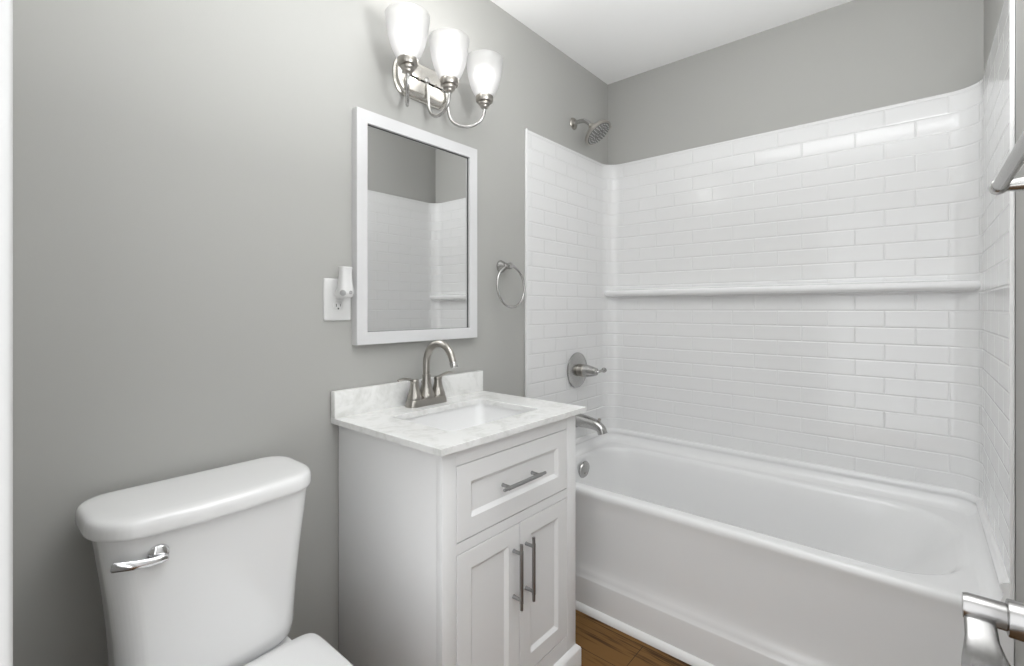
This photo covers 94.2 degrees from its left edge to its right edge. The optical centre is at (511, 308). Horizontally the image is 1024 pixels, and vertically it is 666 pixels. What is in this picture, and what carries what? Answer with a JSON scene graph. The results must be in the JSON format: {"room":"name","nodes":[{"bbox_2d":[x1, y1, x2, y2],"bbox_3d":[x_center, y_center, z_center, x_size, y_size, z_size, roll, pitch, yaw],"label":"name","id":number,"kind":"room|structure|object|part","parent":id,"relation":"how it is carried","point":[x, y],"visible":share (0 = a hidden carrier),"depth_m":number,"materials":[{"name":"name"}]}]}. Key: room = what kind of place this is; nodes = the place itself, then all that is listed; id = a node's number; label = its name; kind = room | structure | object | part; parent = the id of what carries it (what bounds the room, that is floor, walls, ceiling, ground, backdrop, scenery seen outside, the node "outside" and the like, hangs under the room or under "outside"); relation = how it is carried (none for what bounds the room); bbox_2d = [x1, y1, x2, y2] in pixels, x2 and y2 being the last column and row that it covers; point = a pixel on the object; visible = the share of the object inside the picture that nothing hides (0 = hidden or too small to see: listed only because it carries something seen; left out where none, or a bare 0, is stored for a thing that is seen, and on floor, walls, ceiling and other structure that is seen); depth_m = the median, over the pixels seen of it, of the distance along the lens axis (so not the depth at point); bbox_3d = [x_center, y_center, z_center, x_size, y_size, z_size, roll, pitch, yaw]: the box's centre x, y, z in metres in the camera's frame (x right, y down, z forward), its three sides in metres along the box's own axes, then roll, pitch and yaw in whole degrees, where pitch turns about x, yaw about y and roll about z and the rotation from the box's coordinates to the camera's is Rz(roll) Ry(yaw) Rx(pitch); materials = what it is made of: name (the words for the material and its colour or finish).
{"room":"bathroom","nodes":[
{"label":"bathroom","id":0,"kind":"room"},
{"bbox_2d":[13,0,607,665],"bbox_3d":[-0.276,-0.028,1.817,0.100,2.480,2.601,0,0,41],"label":"wall","id":1,"kind":"structure","parent":0,"point":[182,169],"depth_m":1.18,"materials":[{"name":"grey paint"}]},
{"bbox_2d":[323,278,349,320],"bbox_3d":[-0.527,-0.027,1.440,0.009,0.127,0.088,0,0,41],"label":"wall outlet","id":2,"kind":"object","parent":1,"relation":"attached to","point":[334,308],"visible":0.83,"depth_m":1.43,"materials":[{"name":"white plastic"}]},
{"bbox_2d":[333,301,342,310],"bbox_3d":[-0.525,-0.007,1.438,0.003,0.028,0.033,0,0,41],"label":"receptacle","id":3,"kind":"object","parent":2,"relation":"attached to","point":[337,305],"depth_m":1.44,"materials":[{"name":"white plastic"}]},
{"bbox_2d":[335,266,353,298],"bbox_3d":[-0.501,-0.077,1.423,0.054,0.094,0.046,0,0,41],"label":"air freshener","id":4,"kind":"object","parent":2,"relation":"attached to","point":[344,289],"visible":1,"depth_m":1.41,"materials":[{"name":"white plastic"}]},
{"bbox_2d":[340,290,345,295],"bbox_3d":[-0.497,-0.046,1.400,0.018,0.017,0.007,0,0,-3],"label":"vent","id":5,"kind":"object","parent":4,"relation":"attached to","point":[342,292],"depth_m":1.40,"materials":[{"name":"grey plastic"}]},
{"bbox_2d":[331,370,482,417],"bbox_3d":[-0.329,0.286,1.657,0.023,0.079,0.631,0,0,41],"label":"backsplash","id":6,"kind":"structure","parent":1,"relation":"attached to","point":[358,400],"depth_m":1.55,"materials":[{"name":"stone"}]},
{"bbox_2d":[352,107,476,344],"bbox_3d":[-0.316,-0.254,1.671,0.028,0.735,0.525,0,0,41],"label":"wall mirror","id":7,"kind":"object","parent":1,"relation":"attached to","point":[414,190],"visible":1,"depth_m":1.63,"materials":[{"name":"white mirror"}]},
{"bbox_2d":[385,2,502,127],"bbox_3d":[-0.238,-0.781,1.623,0.210,0.248,0.478,0,0,41],"label":"vanity light","id":8,"kind":"object","parent":1,"relation":"attached to","point":[407,23],"visible":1,"depth_m":1.57,"materials":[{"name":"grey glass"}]},
{"bbox_3d":[-0.322,-0.836,1.469,0.137,0.138,0.137,0,0,41],"label":"lamp shade","id":9,"kind":"part","parent":8,"relation":"part of","materials":[{"name":"white glass"}]},
{"bbox_3d":[-0.333,-0.735,1.546,0.024,0.157,0.166,0,0,-13],"label":"lamp arm","id":10,"kind":"part","parent":8,"relation":"part of","materials":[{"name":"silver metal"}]},
{"bbox_3d":[-0.313,-0.794,1.678,0.023,0.134,0.242,0,0,41],"label":"plate","id":11,"kind":"part","parent":8,"relation":"part of","materials":[{"name":"grey metal"}]},
{"bbox_3d":[-0.257,-0.735,1.640,0.135,0.157,0.026,0,0,41],"label":"lamp arm","id":12,"kind":"part","parent":8,"relation":"part of","materials":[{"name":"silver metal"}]},
{"bbox_3d":[-0.211,-0.836,1.599,0.137,0.138,0.137,0,0,41],"label":"lamp shade","id":13,"kind":"part","parent":8,"relation":"part of","materials":[{"name":"white glass"}]},
{"bbox_3d":[-0.177,-0.735,1.729,0.164,0.157,0.024,0,0,5],"label":"lamp arm","id":14,"kind":"part","parent":8,"relation":"part of","materials":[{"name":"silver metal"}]},
{"bbox_3d":[-0.100,-0.836,1.728,0.137,0.138,0.137,0,0,41],"label":"lamp shade","id":15,"kind":"part","parent":8,"relation":"part of","materials":[{"name":"white glass"}]},
{"bbox_2d":[496,260,524,307],"bbox_3d":[-0.017,-0.103,1.995,0.064,0.203,0.182,0,0,41],"label":"towel ring","id":16,"kind":"object","parent":1,"relation":"attached to","point":[502,266],"visible":1,"depth_m":1.98,"materials":[{"name":"grey metal"}]},
{"bbox_3d":[-0.010,-0.177,1.976,0.028,0.028,0.028,0,0,41],"label":"post","id":17,"kind":"part","parent":16,"relation":"part of","materials":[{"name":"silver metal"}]},
{"bbox_2d":[570,117,611,145],"bbox_3d":[0.391,-0.894,2.366,0.201,0.159,0.147,0,0,41],"label":"shower fixture","id":18,"kind":"object","parent":1,"relation":"attached to","point":[597,131],"visible":1,"depth_m":2.34,"materials":[{"name":"silver metal"}]},
{"bbox_3d":[0.358,-0.926,2.389,0.111,0.057,0.021,0,0,41],"label":"shower arm","id":19,"kind":"part","parent":18,"relation":"part of","materials":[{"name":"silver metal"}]},
{"bbox_2d":[575,609,690,665],"bbox_3d":[-0.053,1.242,0.835,1.716,0.060,3.801,0,0,41],"label":"floor","id":20,"kind":"structure","parent":0,"point":[601,644],"depth_m":1.70,"materials":[{"name":"brown wood"}]},
{"bbox_2d":[75,456,352,665],"bbox_3d":[-0.488,0.800,0.901,0.730,0.823,0.429,0,0,41],"label":"toilet","id":21,"kind":"object","parent":20,"relation":"on","point":[198,568],"visible":1,"depth_m":0.98,"materials":[{"name":"white ceramic"}]},
{"bbox_3d":[-0.685,0.469,0.879,0.087,0.024,0.015,0,0,-43],"label":"lever arm","id":22,"kind":"part","parent":21,"relation":"part of","materials":[{"name":"silver metal"}]},
{"bbox_3d":[-0.674,0.468,0.908,0.037,0.037,0.015,0,0,-43],"label":"flush lever","id":23,"kind":"part","parent":21,"relation":"part of","materials":[{"name":"silver metal"}]},
{"bbox_3d":[-0.674,0.407,1.060,0.240,0.036,0.429,0,0,41],"label":"tank lid","id":24,"kind":"part","parent":21,"relation":"part of","materials":[{"name":"white ceramic"}]},
{"bbox_3d":[-0.678,0.606,1.063,0.219,0.373,0.398,0,0,41],"label":"tank","id":25,"kind":"part","parent":21,"relation":"part of","materials":[{"name":"white ceramic"}]},
{"bbox_3d":[-0.404,0.769,0.829,0.508,0.024,0.378,0,0,41],"label":"seat lid","id":26,"kind":"part","parent":21,"relation":"part of","materials":[{"name":"white plastic"}]},
{"bbox_2d":[339,415,580,665],"bbox_3d":[-0.144,0.777,1.496,0.507,0.869,0.608,0,0,41],"label":"vanity cabinet","id":27,"kind":"object","parent":20,"relation":"on","point":[466,557],"visible":0.9,"depth_m":1.30,"materials":[{"name":"white paint"}]},
{"bbox_2d":[331,370,585,456],"bbox_3d":[-0.148,0.362,1.503,0.498,0.230,0.632,0,0,41],"label":"countertop","id":28,"kind":"structure","parent":27,"relation":"on","point":[471,416],"depth_m":1.49,"materials":[{"name":"stone"}]},
{"bbox_2d":[397,340,457,407],"bbox_3d":[-0.274,0.215,1.623,0.194,0.221,0.205,0,0,-2],"label":"faucet","id":29,"kind":"object","parent":28,"relation":"on","point":[426,395],"visible":1,"depth_m":1.60,"materials":[{"name":"silver metal"}]},
{"bbox_3d":[-0.343,0.235,1.554,0.017,0.023,0.080,0,0,30],"label":"handle lever","id":30,"kind":"part","parent":29,"relation":"part of","materials":[{"name":"silver metal"}]},
{"bbox_3d":[-0.325,0.269,1.587,0.052,0.067,0.052,0,0,41],"label":"handle","id":31,"kind":"part","parent":29,"relation":"part of","materials":[{"name":"silver metal"}]},
{"bbox_3d":[-0.248,0.203,1.588,0.174,0.198,0.058,0,0,41],"label":"gooseneck spout","id":32,"kind":"part","parent":29,"relation":"part of","materials":[{"name":"silver metal"}]},
{"bbox_3d":[-0.259,0.269,1.664,0.052,0.067,0.052,0,0,41],"label":"handle","id":33,"kind":"part","parent":29,"relation":"part of","materials":[{"name":"silver metal"}]},
{"bbox_3d":[-0.237,0.235,1.695,0.018,0.023,0.078,0,0,41],"label":"handle lever","id":34,"kind":"part","parent":29,"relation":"part of","materials":[{"name":"silver metal"}]},
{"bbox_2d":[403,404,526,430],"bbox_3d":[-0.138,0.410,1.492,0.306,0.134,0.416,0,0,41],"label":"sink basin","id":35,"kind":"object","parent":28,"relation":"in","point":[453,417],"depth_m":1.64,"materials":[{"name":"white ceramic"}]},
{"bbox_3d":[-0.064,0.833,1.269,0.020,0.445,0.242,0,0,41],"label":"cabinet door","id":36,"kind":"part","parent":27,"relation":"part of","materials":[{"name":"white paint"}]},
{"bbox_3d":[0.014,0.484,1.360,0.020,0.188,0.482,0,0,41],"label":"drawer","id":37,"kind":"part","parent":27,"relation":"part of","materials":[{"name":"white paint"}]},
{"bbox_3d":[0.017,0.743,1.323,0.035,0.181,0.012,0,0,41],"label":"bar pull","id":38,"kind":"part","parent":27,"relation":"part of","materials":[{"name":"silver metal"}]},
{"bbox_3d":[0.030,0.481,1.337,0.035,0.011,0.182,0,0,41],"label":"bar pull","id":39,"kind":"part","parent":27,"relation":"part of","materials":[{"name":"silver metal"}]},
{"bbox_3d":[0.053,0.743,1.364,0.035,0.181,0.012,0,0,41],"label":"bar pull","id":40,"kind":"part","parent":27,"relation":"part of","materials":[{"name":"silver metal"}]},
{"bbox_3d":[0.093,0.833,1.453,0.020,0.445,0.238,0,0,41],"label":"cabinet door","id":41,"kind":"part","parent":27,"relation":"part of","materials":[{"name":"white paint"}]},
{"bbox_2d":[575,428,1013,665],"bbox_3d":[0.870,0.936,1.912,1.514,0.547,0.752,0,0,41],"label":"bathtub","id":42,"kind":"object","parent":20,"relation":"on","point":[722,556],"visible":0.77,"depth_m":1.69,"materials":[{"name":"white"}]},
{"bbox_3d":[0.358,0.800,2.359,0.022,0.090,0.090,0,0,41],"label":"overflow plate","id":43,"kind":"part","parent":42,"relation":"part of","materials":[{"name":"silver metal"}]},
{"bbox_2d":[575,600,713,665],"bbox_3d":[0.620,1.200,1.621,1.512,0.024,0.020,0,0,41],"label":"trim","id":44,"kind":"structure","parent":42,"relation":"attached to","point":[648,639],"depth_m":1.74,"materials":[{"name":"white paint"}]},
{"bbox_2d":[525,0,1014,599],"bbox_3d":[0.874,-0.037,1.917,1.516,1.532,0.748,0,0,41],"label":"tub surround","id":45,"kind":"object","parent":42,"relation":"on","point":[839,292],"visible":0.91,"depth_m":2.06,"materials":[{"name":"white tile"}]},
{"bbox_3d":[0.063,-0.037,2.124,0.014,1.532,0.007,0,0,41],"label":"edge trim","id":46,"kind":"part","parent":45,"relation":"part of","materials":[{"name":"white plastic"}]},
{"bbox_2d":[567,352,606,387],"bbox_3d":[0.387,0.313,2.381,0.152,0.180,0.180,0,0,41],"label":"shower valve","id":47,"kind":"object","parent":45,"relation":"attached to","point":[578,369],"visible":1,"depth_m":2.38,"materials":[{"name":"grey metal"}]},
{"bbox_3d":[0.410,0.313,2.369,0.108,0.064,0.064,0,0,33],"label":"valve lever","id":48,"kind":"part","parent":47,"relation":"part of","materials":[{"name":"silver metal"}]},
{"bbox_2d":[575,414,606,434],"bbox_3d":[0.395,0.575,2.373,0.174,0.095,0.078,0,0,41],"label":"tub spout","id":49,"kind":"object","parent":45,"relation":"attached to","point":[581,420],"visible":0.92,"depth_m":2.35,"materials":[{"name":"grey metal"}]},
{"bbox_3d":[1.205,-0.037,1.146,0.010,1.532,0.007,0,0,41],"label":"edge trim","id":50,"kind":"part","parent":45,"relation":"part of","materials":[{"name":"white plastic"}]},
{"bbox_2d":[490,0,852,84],"bbox_3d":[0.338,-1.298,1.291,1.716,0.060,2.601,0,0,41],"label":"ceiling","id":51,"kind":"structure","parent":0,"point":[614,40],"depth_m":2.12,"materials":[{"name":"white paint"}]},
{"bbox_2d":[608,0,983,164],"bbox_3d":[1.151,-0.028,2.241,1.516,2.480,0.100,0,0,41],"label":"wall","id":52,"kind":"structure","parent":0,"point":[854,56],"depth_m":2.07,"materials":[{"name":"grey paint"}]},
{"bbox_2d":[961,592,1023,665],"bbox_3d":[0.310,0.191,0.235,0.109,2.018,0.689,0,0,41],"label":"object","id":53,"kind":"structure","parent":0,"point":[983,616],"depth_m":0.45,"materials":[{"name":"silver metal"}]},
{"bbox_2d":[984,0,1023,665],"bbox_3d":[0.952,-0.028,0.765,0.100,2.480,2.601,0,0,41],"label":"wall","id":54,"kind":"structure","parent":0,"point":[992,8],"depth_m":1.11,"materials":[{"name":"grey paint"}]},
{"bbox_2d":[988,130,1023,194],"bbox_3d":[0.745,-0.216,0.663,0.082,0.048,0.473,0,0,41],"label":"towel bar","id":55,"kind":"object","parent":54,"relation":"attached to","point":[1005,181],"visible":1,"depth_m":0.74,"materials":[{"name":"grey metal"}]},
{"bbox_3d":[0.883,-0.216,0.824,0.082,0.048,0.048,0,0,41],"label":"bar post","id":56,"kind":"part","parent":55,"relation":"part of","materials":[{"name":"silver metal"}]},
{"bbox_3d":[-0.470,-0.028,0.348,1.516,2.480,0.118,0,0,41],"label":"wall","id":57,"kind":"structure","parent":0,"visible":0},
{"bbox_2d":[0,0,12,665],"bbox_3d":[-0.208,0.162,0.131,0.833,2.100,0.138,0,0,41],"label":"trim","id":58,"kind":"structure","parent":57,"relation":"attached to","point":[6,6],"depth_m":0.41,"materials":[{"name":"white paint"}]}
]}

